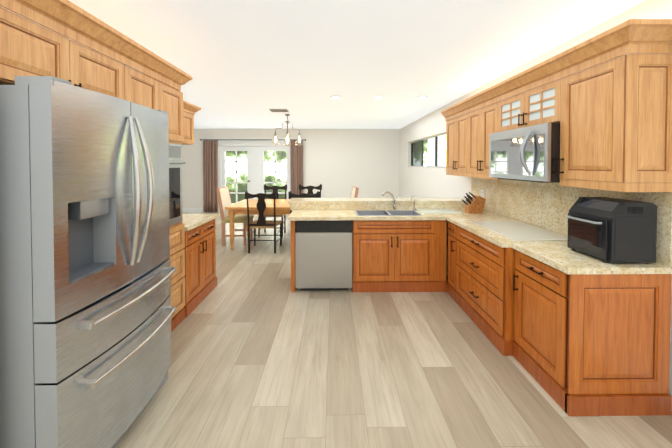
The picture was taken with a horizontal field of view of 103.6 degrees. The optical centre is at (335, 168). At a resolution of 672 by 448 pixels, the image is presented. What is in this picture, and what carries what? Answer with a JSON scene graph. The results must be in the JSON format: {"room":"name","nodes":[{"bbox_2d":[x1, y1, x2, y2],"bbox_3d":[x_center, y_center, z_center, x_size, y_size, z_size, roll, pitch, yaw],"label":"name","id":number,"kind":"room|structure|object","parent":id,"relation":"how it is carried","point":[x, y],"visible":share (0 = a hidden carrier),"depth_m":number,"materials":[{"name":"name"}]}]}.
{"room":"kitchen","nodes":[
{"label":"kitchen","id":0,"kind":"room"},
{"bbox_2d":[5,8,142,73],"bbox_3d":[-2.139,0.211,0.301,0.120,2.620,6.070,0,1,-1],"label":"wall","id":1,"kind":"structure","parent":0,"point":[66,37],"depth_m":2.05,"materials":[{"name":"white paint"}]},
{"bbox_2d":[0,0,83,87],"bbox_3d":[-1.782,-0.555,1.266,0.607,0.320,0.509,0,1,-1],"label":"upper cabinet","id":2,"kind":"object","parent":1,"relation":"attached to","point":[31,48],"depth_m":1.30,"materials":[{"name":"brown wood"}]},
{"bbox_2d":[84,44,127,100],"bbox_3d":[-1.786,-0.561,1.637,0.607,0.320,0.439,0,1,-1],"label":"upper cabinet","id":3,"kind":"object","parent":1,"relation":"attached to","point":[103,74],"depth_m":1.70,"materials":[{"name":"brown wood"}]},
{"bbox_2d":[182,100,200,144],"bbox_3d":[-1.898,-0.518,2.964,0.409,0.470,0.750,0,1,-1],"label":"upper cabinet","id":4,"kind":"object","parent":1,"relation":"attached to","point":[190,110],"visible":0.27,"depth_m":3.15,"materials":[{"name":"brown wood"}]},
{"bbox_2d":[182,129,399,207],"bbox_3d":[-2.250,0.078,8.359,8.802,2.620,0.150,0,1,-1],"label":"wall","id":5,"kind":"structure","parent":0,"point":[338,163],"depth_m":8.30,"materials":[{"name":"white paint"}]},
{"bbox_2d":[182,208,216,212],"bbox_3d":[-5.095,1.325,8.266,2.710,0.130,0.017,0,1,-1],"label":"baseboard","id":6,"kind":"structure","parent":5,"relation":"attached to","point":[193,210],"depth_m":8.26,"materials":[{"name":"white wood"}]},
{"bbox_2d":[200,139,305,140],"bbox_3d":[-2.559,-0.874,8.204,3.264,0.044,0.121,0,1,-1],"label":"curtain rod","id":7,"kind":"object","parent":5,"relation":"attached to","point":[238,139],"visible":0.98,"depth_m":8.16,"materials":[{"name":"black metal"}]},
{"bbox_2d":[203,140,217,211],"bbox_3d":[-3.872,0.252,8.168,0.453,2.219,0.094,0,1,-1],"label":"panel","id":8,"kind":"object","parent":7,"relation":"hanging from","point":[210,166],"depth_m":8.16,"materials":[{"name":"fabric"}]},
{"bbox_2d":[290,140,302,197],"bbox_3d":[-1.212,0.252,8.195,0.394,2.219,0.094,0,1,-1],"label":"panel","id":9,"kind":"object","parent":7,"relation":"hanging from","point":[296,152],"depth_m":8.18,"materials":[{"name":"fabric"}]},
{"bbox_2d":[217,139,293,212],"bbox_3d":[-2.521,0.244,8.332,2.430,2.290,0.202,0,1,-1],"label":"door frame","id":10,"kind":"structure","parent":5,"relation":"attached to","point":[255,171],"depth_m":8.32,"materials":[{"name":"white wood"}]},
{"bbox_2d":[69,0,644,128],"bbox_3d":[-2.169,-1.181,2.853,8.852,0.080,11.220,0,1,-1],"label":"ceiling","id":11,"kind":"structure","parent":0,"point":[246,64],"depth_m":2.49,"materials":[{"name":"white paint"}]},
{"bbox_2d":[268,109,289,111],"bbox_3d":[-1.161,-1.174,5.399,0.380,0.017,0.310,0,1,-1],"label":"ceiling vent","id":12,"kind":"object","parent":11,"relation":"in","point":[279,110],"visible":1,"depth_m":5.36,"materials":[{"name":"white metal"}]},
{"bbox_2d":[272,114,302,145],"bbox_3d":[-1.075,-0.848,5.861,0.545,0.684,0.547,1,1,35],"label":"pendant chandelier","id":13,"kind":"object","parent":11,"relation":"hanging from","point":[287,141],"visible":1,"depth_m":5.83,"materials":[{"name":"white glass"}]},
{"bbox_2d":[330,95,340,98],"bbox_3d":[-0.010,-1.158,4.316,0.168,0.013,0.168,0,1,-1],"label":"recessed light","id":14,"kind":"object","parent":11,"relation":"in","point":[335,96],"depth_m":4.31,"materials":[{"name":"white"}]},
{"bbox_2d":[115,212,671,447],"bbox_3d":[-2.169,1.518,2.898,8.852,0.080,11.220,0,1,-1],"label":"floor","id":15,"kind":"structure","parent":0,"point":[263,355],"depth_m":1.86,"materials":[{"name":"brown wood"}]},
{"bbox_2d":[0,76,176,447],"bbox_3d":[-1.564,0.557,1.488,1.013,1.888,0.776,0,1,-1],"label":"refrigerator","id":16,"kind":"object","parent":15,"relation":"on","point":[87,309],"visible":1,"depth_m":1.20,"materials":[{"name":"silver metal"}]},
{"bbox_2d":[128,64,185,331],"bbox_3d":[-1.792,0.379,2.238,0.607,2.220,0.728,0,1,-1],"label":"tall cabinet","id":17,"kind":"object","parent":15,"relation":"on","point":[143,89],"depth_m":2.42,"materials":[{"name":"brown wood"}]},
{"bbox_2d":[169,143,185,225],"bbox_3d":[-1.464,0.149,2.240,0.086,0.740,0.635,0,1,-1],"label":"wall oven","id":18,"kind":"object","parent":17,"relation":"in","point":[175,183],"visible":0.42,"depth_m":2.44,"materials":[{"name":"silver metal"}]},
{"bbox_2d":[183,219,216,317],"bbox_3d":[-1.782,1.047,2.962,0.640,0.860,0.693,0,1,-1],"label":"base cabinet","id":19,"kind":"object","parent":15,"relation":"on","point":[200,265],"visible":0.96,"depth_m":2.91,"materials":[{"name":"brown wood"}]},
{"bbox_2d":[183,214,218,230],"bbox_3d":[-1.784,0.547,2.967,0.637,0.139,0.718,0,1,-1],"label":"countertop","id":20,"kind":"structure","parent":19,"relation":"on","point":[191,221],"depth_m":3.00,"materials":[{"name":"beige stone"}]},
{"bbox_2d":[216,186,253,245],"bbox_3d":[-1.948,0.906,5.140,0.560,1.070,0.460,0,1,-1],"label":"chair","id":21,"kind":"object","parent":15,"relation":"on","point":[223,197],"visible":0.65,"depth_m":4.95,"materials":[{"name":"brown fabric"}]},
{"bbox_2d":[225,199,289,249],"bbox_3d":[-1.013,1.059,5.162,1.870,0.765,1.060,0,1,-1],"label":"dining table","id":22,"kind":"object","parent":15,"relation":"on","point":[240,207],"visible":0.52,"depth_m":4.70,"materials":[{"name":"brown wood"}]},
{"bbox_2d":[245,191,281,253],"bbox_3d":[-1.263,0.913,4.671,0.522,1.072,0.515,0,1,-1],"label":"chair","id":23,"kind":"object","parent":15,"relation":"on","point":[261,222],"visible":1,"depth_m":4.48,"materials":[{"name":"black wood"}]},
{"bbox_2d":[258,184,286,237],"bbox_3d":[-1.353,0.896,5.703,0.522,1.072,0.515,0,1,-1],"label":"chair","id":24,"kind":"object","parent":15,"relation":"on","point":[275,188],"visible":0.6,"depth_m":5.87,"materials":[{"name":"black wood"}]},
{"bbox_2d":[288,191,319,213],"bbox_3d":[-0.533,0.913,4.658,0.522,1.072,0.515,0,1,-1],"label":"chair","id":25,"kind":"object","parent":15,"relation":"on","point":[306,195],"visible":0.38,"depth_m":4.41,"materials":[{"name":"black wood"}]},
{"bbox_2d":[299,184,321,197],"bbox_3d":[-0.574,0.896,5.731,0.522,1.072,0.515,0,1,-1],"label":"chair","id":26,"kind":"object","parent":15,"relation":"on","point":[310,188],"visible":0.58,"depth_m":5.94,"materials":[{"name":"black wood"}]},
{"bbox_2d":[291,210,354,277],"bbox_3d":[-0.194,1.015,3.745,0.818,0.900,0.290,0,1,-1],"label":"base cabinet","id":27,"kind":"object","parent":15,"relation":"on","point":[293,264],"depth_m":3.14,"materials":[{"name":"brown wood"}]},
{"bbox_2d":[295,220,351,291],"bbox_3d":[-0.146,1.042,3.372,0.672,0.857,0.487,0,1,-1],"label":"dishwasher","id":28,"kind":"object","parent":15,"relation":"on","point":[323,254],"visible":0.94,"depth_m":3.13,"materials":[{"name":"silver metal"}]},
{"bbox_2d":[350,186,358,197],"bbox_3d":[0.132,0.906,5.190,0.560,1.070,0.460,0,1,-5],"label":"chair","id":29,"kind":"object","parent":15,"relation":"on","point":[354,192],"visible":0.12,"depth_m":5.09,"materials":[{"name":"brown fabric"}]},
{"bbox_2d":[355,220,422,277],"bbox_3d":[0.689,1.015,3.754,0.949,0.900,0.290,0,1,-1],"label":"base cabinet","id":30,"kind":"object","parent":15,"relation":"on","point":[399,255],"depth_m":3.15,"materials":[{"name":"brown wood"}]},
{"bbox_2d":[423,220,449,277],"bbox_3d":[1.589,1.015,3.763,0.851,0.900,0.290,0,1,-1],"label":"base cabinet","id":31,"kind":"object","parent":15,"relation":"on","point":[435,232],"depth_m":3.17,"materials":[{"name":"brown wood"}]},
{"bbox_2d":[288,198,496,220],"bbox_3d":[0.684,0.527,3.521,2.671,0.161,0.820,0,1,-1],"label":"countertop","id":32,"kind":"structure","parent":31,"relation":"on","point":[304,209],"depth_m":3.59,"materials":[{"name":"beige stone"}]},
{"bbox_2d":[355,210,422,215],"bbox_3d":[0.650,0.658,3.357,0.796,0.186,0.366,0,1,-1],"label":"sink basin","id":33,"kind":"object","parent":32,"relation":"in","point":[386,213],"visible":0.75,"depth_m":3.52,"materials":[{"name":"silver metal"}]},
{"bbox_2d":[372,191,414,209],"bbox_3d":[0.779,0.434,3.507,0.591,0.267,0.154,0,1,-1],"label":"faucet set","id":34,"kind":"object","parent":32,"relation":"on","point":[393,198],"visible":0.96,"depth_m":3.54,"materials":[{"name":"silver metal"}]},
{"bbox_2d":[416,209,460,212],"bbox_3d":[1.334,0.564,3.473,0.490,0.008,0.250,0,1,-1],"label":"cutting board","id":35,"kind":"object","parent":32,"relation":"on","point":[437,211],"visible":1,"depth_m":3.42,"materials":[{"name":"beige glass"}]},
{"bbox_2d":[462,192,485,213],"bbox_3d":[1.742,0.434,3.360,0.267,0.273,0.100,0,1,-1],"label":"knife block","id":36,"kind":"object","parent":32,"relation":"on","point":[475,204],"visible":1,"depth_m":3.31,"materials":[{"name":"brown wood"}]},
{"bbox_2d":[447,221,518,360],"bbox_3d":[1.675,1.053,2.594,0.703,0.860,1.105,0,1,-1],"label":"base cabinet","id":37,"kind":"object","parent":15,"relation":"on","point":[483,276],"depth_m":2.34,"materials":[{"name":"brown wood"}]},
{"bbox_2d":[444,214,671,273],"bbox_3d":[1.671,0.607,2.342,0.721,0.039,1.500,0,1,-1],"label":"countertop","id":38,"kind":"structure","parent":37,"relation":"on","point":[561,256],"depth_m":1.85,"materials":[{"name":"beige stone"}]},
{"bbox_2d":[469,221,567,240],"bbox_3d":[1.709,0.581,2.512,0.520,0.006,0.730,0,1,-1],"label":"glass cooktop","id":39,"kind":"object","parent":38,"relation":"in","point":[517,231],"visible":0.86,"depth_m":2.42,"materials":[{"name":"beige glass"}]},
{"bbox_2d":[566,197,656,263],"bbox_3d":[1.810,0.404,1.783,0.342,0.384,0.304,0,1,-1],"label":"air fryer oven","id":40,"kind":"object","parent":38,"relation":"on","point":[608,230],"visible":1,"depth_m":1.64,"materials":[{"name":"black"}]},
{"bbox_2d":[518,252,671,415],"bbox_3d":[1.720,1.065,1.861,0.628,0.860,0.506,0,1,-1],"label":"base cabinet","id":41,"kind":"object","parent":15,"relation":"on","point":[585,344],"depth_m":1.61,"materials":[{"name":"brown wood"}]},
{"bbox_2d":[399,0,671,395],"bbox_3d":[2.132,0.168,2.920,0.150,2.620,11.220,0,1,-1],"label":"wall","id":42,"kind":"structure","parent":0,"point":[425,182],"depth_m":4.71,"materials":[{"name":"white paint"}]},
{"bbox_2d":[411,133,445,167],"bbox_3d":[2.090,-0.353,6.074,0.129,0.697,2.647,0,1,-1],"label":"window","id":43,"kind":"structure","parent":42,"relation":"in","point":[417,152],"depth_m":6.51,"materials":[{"name":"white"}]},
{"bbox_2d":[446,115,464,174],"bbox_3d":[1.883,-0.333,3.770,0.323,0.775,0.717,0,1,-1],"label":"upper cabinet","id":44,"kind":"object","parent":42,"relation":"attached to","point":[455,128],"depth_m":3.78,"materials":[{"name":"brown wood"}]},
{"bbox_2d":[465,103,496,174],"bbox_3d":[1.889,-0.323,3.174,0.323,0.775,0.682,0,1,-1],"label":"upper cabinet","id":45,"kind":"object","parent":42,"relation":"attached to","point":[479,124],"depth_m":3.18,"materials":[{"name":"brown wood"}]},
{"bbox_2d":[497,79,556,131],"bbox_3d":[1.897,-0.534,2.440,0.323,0.330,0.778,0,1,-1],"label":"upper cabinet","id":46,"kind":"object","parent":42,"relation":"attached to","point":[536,106],"depth_m":2.39,"materials":[{"name":"brown wood"}]},
{"bbox_2d":[489,123,559,182],"bbox_3d":[1.791,-0.123,2.446,0.476,0.473,0.770,0,1,-1],"label":"over-the-range microwave","id":47,"kind":"object","parent":46,"relation":"attached to","point":[530,153],"visible":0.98,"depth_m":2.23,"materials":[{"name":"silver metal"}]},
{"bbox_2d":[471,177,671,265],"bbox_3d":[2.042,0.325,2.776,0.028,0.508,2.330,0,1,-1],"label":"backsplash","id":48,"kind":"structure","parent":42,"relation":"attached to","point":[547,205],"depth_m":2.51,"materials":[{"name":"beige stone"}]},
{"bbox_2d":[557,51,671,186],"bbox_3d":[1.903,-0.301,1.822,0.323,0.775,0.467,0,1,-1],"label":"upper cabinet","id":49,"kind":"object","parent":42,"relation":"attached to","point":[613,117],"depth_m":1.63,"materials":[{"name":"brown wood"}]},
{"label":"outside","id":50,"kind":"structure","parent":0,"visible":0},
{"bbox_2d":[225,139,427,202],"bbox_3d":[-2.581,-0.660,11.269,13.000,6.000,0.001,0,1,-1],"label":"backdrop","id":51,"kind":"structure","parent":50,"point":[244,179],"depth_m":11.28,"materials":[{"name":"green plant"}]},
{"bbox_2d":[444,134,445,166],"bbox_3d":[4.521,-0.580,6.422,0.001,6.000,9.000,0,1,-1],"label":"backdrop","id":52,"kind":"structure","parent":50,"point":[444,151],"depth_m":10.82,"materials":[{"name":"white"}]}
]}

